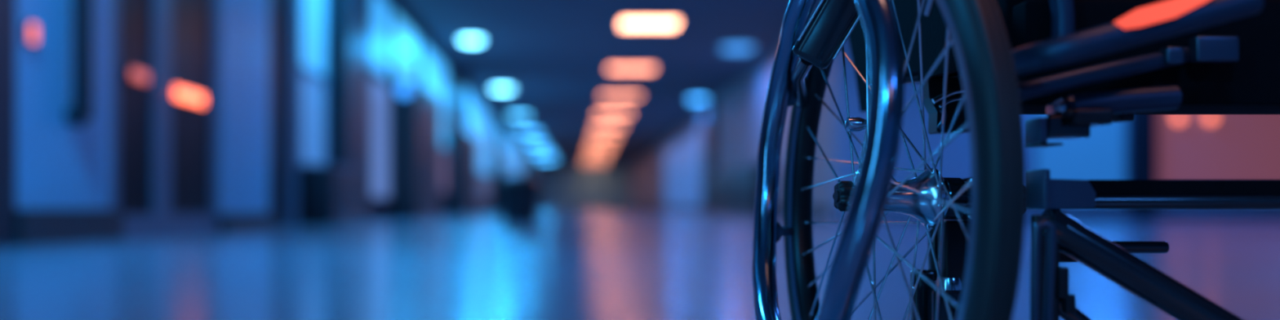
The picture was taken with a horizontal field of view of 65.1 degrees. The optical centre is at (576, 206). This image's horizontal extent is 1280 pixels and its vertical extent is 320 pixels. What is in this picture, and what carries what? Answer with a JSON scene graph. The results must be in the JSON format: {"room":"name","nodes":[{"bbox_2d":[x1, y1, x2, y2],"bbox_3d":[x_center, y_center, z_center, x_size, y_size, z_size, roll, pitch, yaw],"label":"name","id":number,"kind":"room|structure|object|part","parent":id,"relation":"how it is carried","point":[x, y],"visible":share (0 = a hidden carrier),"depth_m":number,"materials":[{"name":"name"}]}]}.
{"room":"hospital interior","nodes":[
{"label":"hospital interior","id":0,"kind":"room"},
{"bbox_2d":[15,0,538,220],"bbox_3d":[-4.550,-2.308,51.800,0.300,5.200,135.600,0,0,0],"label":"wall","id":1,"kind":"structure","parent":0,"point":[531,167],"depth_m":36.44,"materials":[{"name":"paint"}]},
{"bbox_2d":[0,0,15,247],"bbox_3d":[-4.270,-2.308,5.990,0.260,5.200,2.780,0,0,0],"label":"trim","id":2,"kind":"structure","parent":1,"relation":"attached to","point":[7,7],"depth_m":7.27,"materials":[{"name":"laminate"}]},
{"bbox_2d":[94,0,218,237],"bbox_3d":[-4.300,-1.908,10.430,0.160,4.400,2.700,0,0,0],"label":"door","id":3,"kind":"structure","parent":1,"relation":"in","point":[165,151],"depth_m":10.22,"materials":[{"name":"blue glass"}]},
{"bbox_3d":[-4.310,-1.918,9.620,0.100,3.980,0.800,0,0,0],"label":"glass pane","id":4,"kind":"part","parent":3,"relation":"part of","materials":[{"name":"glass"}]},
{"bbox_2d":[124,66,148,85],"bbox_3d":[-4.225,-1.258,9.620,0.070,0.140,0.380,0,0,0],"label":"wall lamp","id":5,"kind":"object","parent":3,"relation":"attached to","point":[132,74],"visible":1,"depth_m":9.54,"materials":[{"name":"glass"}]},
{"bbox_2d":[171,84,204,107],"bbox_3d":[-4.225,-1.198,10.870,0.070,0.160,0.840,0,0,0],"label":"wall lamp","id":6,"kind":"object","parent":3,"relation":"attached to","point":[179,94],"visible":1,"depth_m":10.79,"materials":[{"name":"glass"}]},
{"bbox_3d":[-4.310,-1.918,11.020,0.100,3.980,1.200,0,0,0],"label":"glass pane","id":7,"kind":"part","parent":3,"relation":"part of","materials":[{"name":"glass"}]},
{"bbox_2d":[218,0,268,214],"bbox_3d":[-4.300,-2.408,12.750,0.200,5.000,1.800,0,0,0],"label":"door","id":8,"kind":"structure","parent":1,"relation":"attached to","point":[243,24],"depth_m":12.61,"materials":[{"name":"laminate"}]},
{"bbox_2d":[218,213,275,231],"bbox_3d":[-4.260,0.192,12.750,0.280,0.200,1.900,0,0,0],"label":"trim","id":9,"kind":"structure","parent":1,"relation":"attached to","point":[230,222],"depth_m":12.46,"materials":[{"name":"blue"}]},
{"bbox_2d":[268,0,284,226],"bbox_3d":[-4.350,-2.308,14.500,0.100,5.200,1.600,0,0,0],"label":"trim","id":10,"kind":"structure","parent":1,"relation":"attached to","point":[276,7],"depth_m":14.36,"materials":[{"name":"laminate"}]},
{"bbox_2d":[297,66,328,164],"bbox_3d":[-4.325,-1.398,16.300,0.110,1.540,1.720,0,0,0],"label":"window","id":11,"kind":"structure","parent":1,"relation":"in","point":[313,90],"depth_m":16.31,"materials":[{"name":"blue glass"}]},
{"bbox_2d":[297,0,328,81],"bbox_3d":[-4.325,-3.408,16.300,0.110,2.520,1.720,0,0,0],"label":"window","id":12,"kind":"structure","parent":1,"relation":"in","point":[313,15],"depth_m":16.36,"materials":[{"name":"blue glass"}]},
{"bbox_2d":[328,0,370,222],"bbox_3d":[-4.175,-2.308,18.250,0.450,5.200,1.900,0,0,0],"label":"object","id":13,"kind":"structure","parent":1,"relation":"attached to","point":[348,20],"depth_m":17.54,"materials":[{"name":"laminate"}]},
{"bbox_2d":[370,73,391,199],"bbox_3d":[-4.325,-1.458,21.250,0.110,2.620,3.420,0,0,0],"label":"window","id":14,"kind":"structure","parent":1,"relation":"in","point":[380,91],"depth_m":21.96,"materials":[{"name":"blue glass"}]},
{"bbox_2d":[370,0,391,82],"bbox_3d":[-4.325,-3.758,21.250,0.110,1.820,3.420,0,0,0],"label":"window","id":15,"kind":"structure","parent":1,"relation":"in","point":[380,10],"depth_m":21.96,"materials":[{"name":"blue glass"}]},
{"bbox_2d":[395,80,413,98],"bbox_3d":[-3.990,-2.708,23.135,0.400,0.400,0.130,0,0,0],"label":"wall lamp","id":16,"kind":"object","parent":1,"relation":"attached to","point":[404,90],"visible":1,"depth_m":23.09,"materials":[{"name":"glass"}]},
{"bbox_2d":[391,5,420,83],"bbox_3d":[-4.325,-3.858,25.250,0.110,1.620,4.020,0,0,0],"label":"window","id":17,"kind":"structure","parent":1,"relation":"in","point":[405,40],"depth_m":24.86,"materials":[{"name":"blue glass"}]},
{"bbox_2d":[386,81,440,219],"bbox_3d":[-4.050,-1.308,25.200,0.700,3.200,4.000,0,0,0],"label":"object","id":18,"kind":"structure","parent":1,"relation":"attached to","point":[415,120],"depth_m":23.20,"materials":[{"name":"laminate"}]},
{"bbox_2d":[420,38,447,150],"bbox_3d":[-4.325,-3.258,30.400,0.110,2.820,5.320,0,0,0],"label":"window","id":19,"kind":"structure","parent":1,"relation":"in","point":[433,70],"depth_m":30.73,"materials":[{"name":"glass"}]},
{"bbox_2d":[440,147,447,193],"bbox_3d":[-4.325,-1.158,30.400,0.110,1.420,5.320,0,0,0],"label":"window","id":20,"kind":"structure","parent":1,"relation":"in","point":[443,153],"depth_m":32.33,"materials":[{"name":"glass"}]},
{"bbox_2d":[444,131,478,215],"bbox_3d":[-4.050,-1.108,35.350,0.700,2.800,4.300,0,0,0],"label":"trim","id":21,"kind":"structure","parent":1,"relation":"attached to","point":[461,198],"depth_m":33.20,"materials":[{"name":"laminate"}]},
{"bbox_2d":[462,84,491,177],"bbox_3d":[-4.325,-3.058,44.100,0.110,3.220,11.920,0,0,0],"label":"window","id":22,"kind":"structure","parent":1,"relation":"in","point":[476,117],"depth_m":44.30,"materials":[{"name":"blue glass"}]},
{"bbox_2d":[478,173,491,201],"bbox_3d":[-4.325,-0.858,44.100,0.110,1.220,11.920,0,0,0],"label":"window","id":23,"kind":"structure","parent":1,"relation":"in","point":[484,181],"depth_m":46.65,"materials":[{"name":"glass"}]},
{"bbox_2d":[489,163,506,212],"bbox_3d":[-4.150,-0.958,52.750,0.500,2.500,4.500,0,0,0],"label":"trim","id":24,"kind":"structure","parent":1,"relation":"attached to","point":[498,171],"depth_m":50.51,"materials":[{"name":"laminate"}]},
{"bbox_2d":[498,123,523,176],"bbox_3d":[-4.325,-2.958,68.000,0.110,3.420,24.120,0,0,0],"label":"window","id":25,"kind":"structure","parent":1,"relation":"in","point":[510,152],"depth_m":64.30,"materials":[{"name":"blue glass"}]},
{"bbox_2d":[538,164,630,208],"bbox_3d":[0.900,-2.308,115.150,10.600,5.200,0.300,0,0,0],"label":"wall","id":26,"kind":"structure","parent":0,"point":[563,186],"depth_m":114.99,"materials":[{"name":"laminate"}]},
{"bbox_2d":[391,0,820,164],"bbox_3d":[5.000,-5.008,52.000,38.000,0.200,136.000,0,0,0],"label":"ceiling","id":27,"kind":"structure","parent":0,"point":[556,55],"depth_m":33.28,"materials":[{"name":"paint"}]},
{"bbox_2d":[457,35,484,44],"bbox_3d":[-3.050,-4.828,29.000,0.792,0.160,0.792,0,0,0],"label":"recessed light","id":28,"kind":"object","parent":27,"relation":"in","point":[472,39],"visible":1,"depth_m":28.75,"materials":[{"name":"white glass"}]},
{"bbox_2d":[488,85,515,91],"bbox_3d":[-3.050,-4.828,41.000,1.080,0.160,1.080,0,0,0],"label":"recessed light","id":29,"kind":"object","parent":27,"relation":"in","point":[498,88],"visible":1,"depth_m":40.67,"materials":[{"name":"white glass"}]},
{"bbox_2d":[506,112,532,117],"bbox_3d":[-3.050,-4.828,53.000,1.368,0.160,1.368,0,0,0],"label":"recessed light","id":30,"kind":"object","parent":27,"relation":"in","point":[512,114],"visible":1,"depth_m":52.58,"materials":[{"name":"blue glass"}]},
{"bbox_2d":[516,129,542,133],"bbox_3d":[-3.050,-4.828,65.000,1.656,0.160,1.656,0,0,0],"label":"recessed light","id":31,"kind":"object","parent":27,"relation":"in","point":[527,131],"visible":1,"depth_m":64.50,"materials":[{"name":"plastic"}]},
{"bbox_2d":[524,142,549,145],"bbox_3d":[-3.050,-4.828,77.000,1.944,0.160,1.944,0,0,0],"label":"recessed light","id":32,"kind":"object","parent":27,"relation":"in","point":[526,143],"visible":1,"depth_m":76.36,"materials":[{"name":"blue"}]},
{"bbox_2d":[529,151,555,153],"bbox_3d":[-3.050,-4.828,89.000,2.232,0.160,2.232,0,0,0],"label":"recessed light","id":33,"kind":"object","parent":27,"relation":"in","point":[534,152],"visible":1,"depth_m":88.32,"materials":[{"name":"blue"}]},
{"bbox_2d":[533,157,558,159],"bbox_3d":[-3.050,-4.828,101.000,2.520,0.160,2.520,0,0,0],"label":"recessed light","id":34,"kind":"object","parent":27,"relation":"in","point":[539,158],"visible":1,"depth_m":100.22,"materials":[{"name":"blue"}]},
{"bbox_2d":[581,162,606,164],"bbox_3d":[1.920,-4.868,112.500,2.800,0.080,1.400,0,0,0],"label":"ceiling light","id":35,"kind":"object","parent":27,"relation":"attached to","point":[581,162],"visible":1,"depth_m":112.05,"materials":[{"name":"orange"}]},
{"bbox_2d":[582,159,608,160],"bbox_3d":[1.920,-4.868,103.900,2.680,0.080,1.400,0,0,0],"label":"ceiling light","id":36,"kind":"object","parent":27,"relation":"attached to","point":[582,159],"visible":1,"depth_m":103.78,"materials":[{"name":"orange"}]},
{"bbox_2d":[583,155,610,156],"bbox_3d":[1.920,-4.868,95.300,2.560,0.080,1.400,0,0,0],"label":"ceiling light","id":37,"kind":"object","parent":27,"relation":"attached to","point":[584,155],"visible":1,"depth_m":94.61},
{"bbox_2d":[584,149,613,151],"bbox_3d":[1.920,-4.868,86.700,2.440,0.080,1.400,0,0,0],"label":"ceiling light","id":38,"kind":"object","parent":27,"relation":"attached to","point":[584,149],"visible":1,"depth_m":86.06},
{"bbox_2d":[585,150,612,151],"bbox_3d":[1.920,-4.868,86.700,2.340,0.040,1.300,0,0,0],"label":"diffuser","id":39,"kind":"object","parent":38,"relation":"attached to","point":[585,150],"depth_m":86.48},
{"bbox_2d":[586,142,616,145],"bbox_3d":[1.920,-4.868,78.100,2.320,0.080,1.400,0,0,0],"label":"ceiling light","id":40,"kind":"object","parent":27,"relation":"attached to","point":[587,144],"visible":1,"depth_m":77.41,"materials":[{"name":"orange"}]},
{"bbox_2d":[586,144,615,145],"bbox_3d":[1.920,-4.868,78.100,2.220,0.040,1.300,0,0,0],"label":"diffuser","id":41,"kind":"object","parent":40,"relation":"attached to","point":[587,144],"depth_m":78.49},
{"bbox_2d":[588,135,620,137],"bbox_3d":[1.920,-4.868,69.500,2.200,0.080,1.400,0,0,0],"label":"ceiling light","id":42,"kind":"object","parent":27,"relation":"attached to","point":[589,136],"visible":1,"depth_m":69.32,"materials":[{"name":"orange"}]},
{"bbox_2d":[589,136,619,137],"bbox_3d":[1.920,-4.868,69.500,2.100,0.040,1.300,0,0,0],"label":"diffuser","id":43,"kind":"object","parent":42,"relation":"attached to","point":[589,136],"depth_m":69.58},
{"bbox_2d":[591,124,626,128],"bbox_3d":[1.920,-4.868,60.900,2.080,0.080,1.400,0,0,0],"label":"ceiling light","id":44,"kind":"object","parent":27,"relation":"attached to","point":[592,126],"visible":1,"depth_m":60.20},
{"bbox_2d":[591,126,624,128],"bbox_3d":[1.920,-4.868,60.900,1.980,0.040,1.300,0,0,0],"label":"diffuser","id":45,"kind":"object","parent":44,"relation":"attached to","point":[592,126],"depth_m":61.09,"materials":[{"name":"plastic"}]},
{"bbox_2d":[594,111,632,115],"bbox_3d":[1.920,-4.868,52.300,1.960,0.080,1.400,0,0,0],"label":"ceiling light","id":46,"kind":"object","parent":27,"relation":"attached to","point":[596,113],"visible":1,"depth_m":52.25,"materials":[{"name":"plastic"}]},
{"bbox_2d":[595,113,631,115],"bbox_3d":[1.920,-4.868,52.300,1.860,0.040,1.300,0,0,0],"label":"diffuser","id":47,"kind":"object","parent":46,"relation":"attached to","point":[596,113],"depth_m":52.48,"materials":[{"name":"plastic"}]},
{"bbox_2d":[599,92,642,97],"bbox_3d":[1.920,-4.868,43.700,1.840,0.080,1.400,0,0,0],"label":"ceiling light","id":48,"kind":"object","parent":27,"relation":"attached to","point":[602,95],"visible":1,"depth_m":43.45,"materials":[{"name":"plastic"}]},
{"bbox_2d":[600,94,640,97],"bbox_3d":[1.920,-4.868,43.700,1.740,0.040,1.300,0,0,0],"label":"diffuser","id":49,"kind":"object","parent":48,"relation":"attached to","point":[602,95],"depth_m":43.77,"materials":[{"name":"plastic"}]},
{"bbox_2d":[606,63,657,71],"bbox_3d":[1.920,-4.868,35.100,1.720,0.080,1.400,0,0,0],"label":"ceiling light","id":50,"kind":"object","parent":27,"relation":"attached to","point":[611,67],"visible":1,"depth_m":34.80,"materials":[{"name":"orange plastic"}]},
{"bbox_2d":[608,66,655,71],"bbox_3d":[1.920,-4.868,35.100,1.620,0.040,1.300,0,0,0],"label":"diffuser","id":51,"kind":"object","parent":50,"relation":"attached to","point":[610,68],"depth_m":35.00,"materials":[{"name":"orange plastic"}]},
{"bbox_2d":[617,16,682,29],"bbox_3d":[1.920,-4.868,26.500,1.600,0.080,1.400,0,0,0],"label":"ceiling light","id":52,"kind":"object","parent":27,"relation":"attached to","point":[624,22],"visible":1,"depth_m":26.32,"materials":[{"name":"white plastic"}]},
{"bbox_2d":[620,19,679,27],"bbox_3d":[1.920,-4.868,26.500,1.500,0.040,1.300,0,0,0],"label":"diffuser","id":53,"kind":"object","parent":52,"relation":"attached to","point":[624,23],"depth_m":26.43,"materials":[{"name":"white plastic"}]},
{"bbox_2d":[686,96,708,101],"bbox_3d":[5.450,-4.828,45.000,1.008,0.160,1.008,0,0,0],"label":"recessed light","id":54,"kind":"object","parent":27,"relation":"in","point":[691,98],"visible":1,"depth_m":44.68,"materials":[{"name":"blue glass"}]},
{"bbox_2d":[717,42,757,52],"bbox_3d":[4.900,-4.828,30.500,1.200,0.160,1.200,0,0,0],"label":"recessed light","id":55,"kind":"object","parent":27,"relation":"in","point":[733,46],"visible":1,"depth_m":30.15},
{"bbox_2d":[0,208,1279,319],"bbox_3d":[5.000,0.392,52.000,38.000,0.200,136.000,0,0,0],"label":"floor","id":56,"kind":"structure","parent":0,"point":[571,264],"depth_m":4.75,"materials":[{"name":"blue tile"}]},
{"bbox_2d":[15,0,124,246],"bbox_3d":[-4.164,-1.808,8.230,0.312,4.200,1.660,0,0,0],"label":"wall","id":57,"kind":"structure","parent":56,"relation":"on","point":[63,82],"depth_m":8.17,"materials":[{"name":"paint"}]},
{"bbox_2d":[23,20,37,46],"bbox_3d":[-4.185,-1.328,7.660,0.070,0.180,0.120,0,0,0],"label":"wall lamp","id":58,"kind":"object","parent":57,"relation":"attached to","point":[30,28],"visible":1,"depth_m":7.62,"materials":[{"name":"pink"}]},
{"bbox_3d":[-4.116,-1.658,8.280,0.215,1.988,0.160,0,0,0],"label":"handle","id":59,"kind":"part","parent":57,"relation":"part of","materials":[{"name":"metal"}]},
{"bbox_2d":[284,0,297,226],"bbox_3d":[-4.240,-2.308,14.875,0.120,5.200,0.250,0,0,0],"label":"trim","id":60,"kind":"structure","parent":56,"relation":"on","point":[291,6],"depth_m":14.75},
{"bbox_2d":[297,164,360,225],"bbox_3d":[-4.010,-0.178,16.300,0.580,0.940,1.880,0,0,0],"label":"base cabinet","id":61,"kind":"object","parent":56,"relation":"on","point":[328,194],"visible":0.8,"depth_m":15.40,"materials":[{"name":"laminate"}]},
{"bbox_2d":[297,164,360,171],"bbox_3d":[-4.010,-0.628,16.300,0.580,0.040,1.880,0,0,0],"label":"countertop","id":62,"kind":"structure","parent":61,"relation":"on","point":[299,166],"depth_m":15.36,"materials":[{"name":"blue"}]},
{"bbox_2d":[497,175,542,223],"bbox_3d":[-1.000,-0.128,17.500,0.780,0.840,0.780,0,0,0],"label":"waste bin","id":63,"kind":"object","parent":56,"relation":"on","point":[519,196],"visible":1,"depth_m":17.20,"materials":[{"name":"black plastic"}]},
{"bbox_3d":[-1.000,-0.468,17.500,0.780,0.160,0.780,0,0,0],"label":"lid","id":64,"kind":"part","parent":63,"relation":"part of","materials":[{"name":"black plastic"}]},
{"bbox_2d":[707,162,756,215],"bbox_3d":[5.840,-0.538,36.500,0.640,1.660,11.100,0,0,0],"label":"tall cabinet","id":65,"kind":"object","parent":56,"relation":"on","point":[731,191],"visible":0.7,"depth_m":35.34,"materials":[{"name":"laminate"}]},
{"bbox_2d":[751,0,1279,319],"bbox_3d":[0.659,-0.131,1.201,0.881,0.855,0.778,0,0,0],"label":"wheelchair","id":66,"kind":"object","parent":56,"relation":"on","point":[979,66],"visible":1,"depth_m":0.99,"materials":[{"name":"metal"}]},
{"bbox_3d":[0.286,-0.159,1.274,0.027,0.055,0.154,0,0,10],"label":"lock rod","id":67,"kind":"part","parent":66,"relation":"part of","materials":[{"name":"metal"}]},
{"bbox_3d":[0.314,-0.243,1.164,0.131,0.159,0.041,0,0,43],"label":"wheel lock lever","id":68,"kind":"part","parent":66,"relation":"part of","materials":[{"name":"black metal"}]},
{"bbox_3d":[0.316,-0.247,1.152,0.123,0.148,0.033,0,0,43],"label":"edge trim","id":69,"kind":"part","parent":66,"relation":"part of","materials":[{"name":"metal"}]},
{"bbox_3d":[0.299,-0.012,1.114,0.024,0.034,0.034,0,0,0],"label":"axle knob","id":70,"kind":"part","parent":66,"relation":"part of","materials":[{"name":"black plastic"}]},
{"bbox_3d":[0.431,-0.296,1.338,0.012,0.324,0.504,0,0,0],"label":"panel","id":71,"kind":"part","parent":66,"relation":"part of","materials":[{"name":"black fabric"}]},
{"bbox_3d":[0.433,0.155,1.251,0.028,0.154,0.022,0,0,0],"label":"post","id":72,"kind":"part","parent":66,"relation":"part of","materials":[{"name":"black metal"}]},
{"bbox_3d":[0.465,-0.171,1.231,0.136,0.030,0.026,0,0,32],"label":"rail","id":73,"kind":"part","parent":66,"relation":"part of","materials":[{"name":"black metal"}]},
{"bbox_3d":[0.463,0.104,1.280,0.022,0.175,0.020,0,0,0],"label":"post","id":74,"kind":"part","parent":66,"relation":"part of","materials":[{"name":"metal"}]},
{"bbox_3d":[0.469,-0.009,1.210,0.078,0.058,0.020,0,0,0],"label":"axle plate","id":75,"kind":"part","parent":66,"relation":"part of","materials":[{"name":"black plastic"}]},
{"bbox_3d":[0.770,-0.354,1.040,0.660,0.408,0.040,0,0,0],"label":"backrest","id":76,"kind":"part","parent":66,"relation":"part of","materials":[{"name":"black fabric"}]},
{"bbox_3d":[0.446,-0.073,0.970,0.008,0.025,0.030,0,0,0],"label":"clamp plate","id":77,"kind":"part","parent":66,"relation":"part of","materials":[{"name":"black metal"}]},
{"bbox_3d":[0.461,-0.017,1.000,0.007,0.040,0.040,0,0,0],"label":"frame plate","id":78,"kind":"part","parent":66,"relation":"part of","materials":[{"name":"metal"}]},
{"bbox_3d":[0.443,0.111,0.950,0.024,0.197,0.008,0,0,0],"label":"upright frame","id":79,"kind":"part","parent":66,"relation":"part of","materials":[{"name":"black metal"}]},
{"bbox_3d":[0.466,0.125,0.995,0.025,0.234,0.010,0,0,0],"label":"upright plate","id":80,"kind":"part","parent":66,"relation":"part of","materials":[{"name":"black plastic"}]},
{"bbox_3d":[0.469,-0.212,0.980,0.038,0.104,0.022,0,0,0],"label":"post","id":81,"kind":"part","parent":66,"relation":"part of","materials":[{"name":"black metal"}]},
{"bbox_3d":[0.518,-0.131,0.967,0.212,0.061,0.041,0,0,-11],"label":"seat rail","id":82,"kind":"part","parent":66,"relation":"part of","materials":[{"name":"black metal"}]},
{"bbox_3d":[0.524,-0.101,0.960,0.102,0.032,0.023,0,0,0],"label":"seat rail","id":83,"kind":"part","parent":66,"relation":"part of","materials":[{"name":"black metal"}]},
{"bbox_3d":[0.493,-0.156,0.905,0.198,0.071,0.100,0,0,0],"label":"seat rail","id":84,"kind":"part","parent":66,"relation":"part of","materials":[{"name":"black metal"}]},
{"bbox_3d":[0.569,0.043,1.060,0.114,0.013,0.013,0,0,0],"label":"stub rod","id":85,"kind":"part","parent":66,"relation":"part of","materials":[{"name":"black metal"}]},
{"bbox_3d":[0.510,-0.170,0.861,0.095,0.039,0.018,0,0,0],"label":"polished plate","id":86,"kind":"part","parent":66,"relation":"part of","materials":[{"name":"orange metal"}]},
{"bbox_2d":[630,48,831,218],"bbox_3d":[6.350,-2.308,71.950,0.300,5.200,95.300,0,0,0],"label":"wall","id":87,"kind":"structure","parent":0,"point":[740,108],"depth_m":37.96,"materials":[{"name":"grey paint"}]},
{"bbox_2d":[664,125,702,207],"bbox_3d":[6.215,-1.958,59.000,0.130,4.020,22.120,0,0,0],"label":"window","id":88,"kind":"structure","parent":87,"relation":"in","point":[683,158],"depth_m":57.03,"materials":[{"name":"blue glass"}]},
{"bbox_2d":[702,96,715,213],"bbox_3d":[6.050,-2.308,45.850,0.300,5.200,2.700,0,0,0],"label":"trim","id":89,"kind":"structure","parent":87,"relation":"attached to","point":[708,106],"depth_m":44.87,"materials":[{"name":"laminate"}]},
{"bbox_2d":[631,206,831,218],"bbox_3d":[6.185,0.142,69.200,0.030,0.300,89.600,0,0,0],"label":"baseboard","id":90,"kind":"structure","parent":87,"relation":"attached to","point":[824,212],"depth_m":30.71,"materials":[{"name":"blue"}]},
{"bbox_2d":[831,38,1279,218],"bbox_3d":[15.100,-2.308,24.150,17.800,5.200,0.300,0,0,0],"label":"wall","id":91,"kind":"structure","parent":0,"point":[956,163],"depth_m":24.00,"materials":[{"name":"paint"}]},
{"bbox_2d":[839,212,1279,218],"bbox_3d":[15.100,0.212,23.985,17.600,0.160,0.030,0,0,0],"label":"baseboard","id":92,"kind":"structure","parent":91,"relation":"attached to","point":[891,215],"depth_m":23.97,"materials":[{"name":"blue"}]},
{"bbox_2d":[1031,114,1128,179],"bbox_3d":[12.054,-1.608,23.975,2.272,3.120,0.090,0,0,0],"label":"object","id":93,"kind":"structure","parent":91,"relation":"in","point":[1103,155],"depth_m":23.96,"materials":[{"name":"blue"}]},
{"bbox_2d":[1128,114,1156,218],"bbox_3d":[13.500,-2.308,23.850,0.500,5.200,0.300,0,0,0],"label":"trim","id":94,"kind":"structure","parent":91,"relation":"attached to","point":[1142,131],"depth_m":23.70,"materials":[{"name":"laminate"}]},
{"bbox_2d":[1170,114,1184,123],"bbox_3d":[14.372,-2.135,23.885,0.280,0.280,0.230,0,0,0],"label":"wall lamp","id":95,"kind":"object","parent":91,"relation":"attached to","point":[1175,118],"visible":0.76,"depth_m":23.81,"materials":[{"name":"glass"}]},
{"bbox_3d":[14.372,-2.135,23.975,0.280,0.280,0.050,0,0,0],"label":"plate","id":96,"kind":"part","parent":95,"relation":"part of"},
{"bbox_2d":[1202,114,1217,123],"bbox_3d":[15.137,-2.135,23.885,0.280,0.280,0.230,0,0,0],"label":"wall lamp","id":97,"kind":"object","parent":91,"relation":"attached to","point":[1207,118],"visible":0.76,"depth_m":23.82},
{"bbox_3d":[15.137,-2.135,23.975,0.280,0.280,0.050,0,0,0],"label":"plate","id":98,"kind":"part","parent":97,"relation":"part of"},
{"bbox_2d":[1156,114,1279,179],"bbox_3d":[16.700,-1.883,23.975,5.720,2.970,0.090,0,0,0],"label":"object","id":99,"kind":"structure","parent":91,"relation":"in","point":[1232,146],"depth_m":23.96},
{"bbox_3d":[16.700,-1.883,23.975,5.720,2.970,0.090,0,0,0],"label":"frame","id":100,"kind":"part","parent":99,"relation":"part of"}
]}

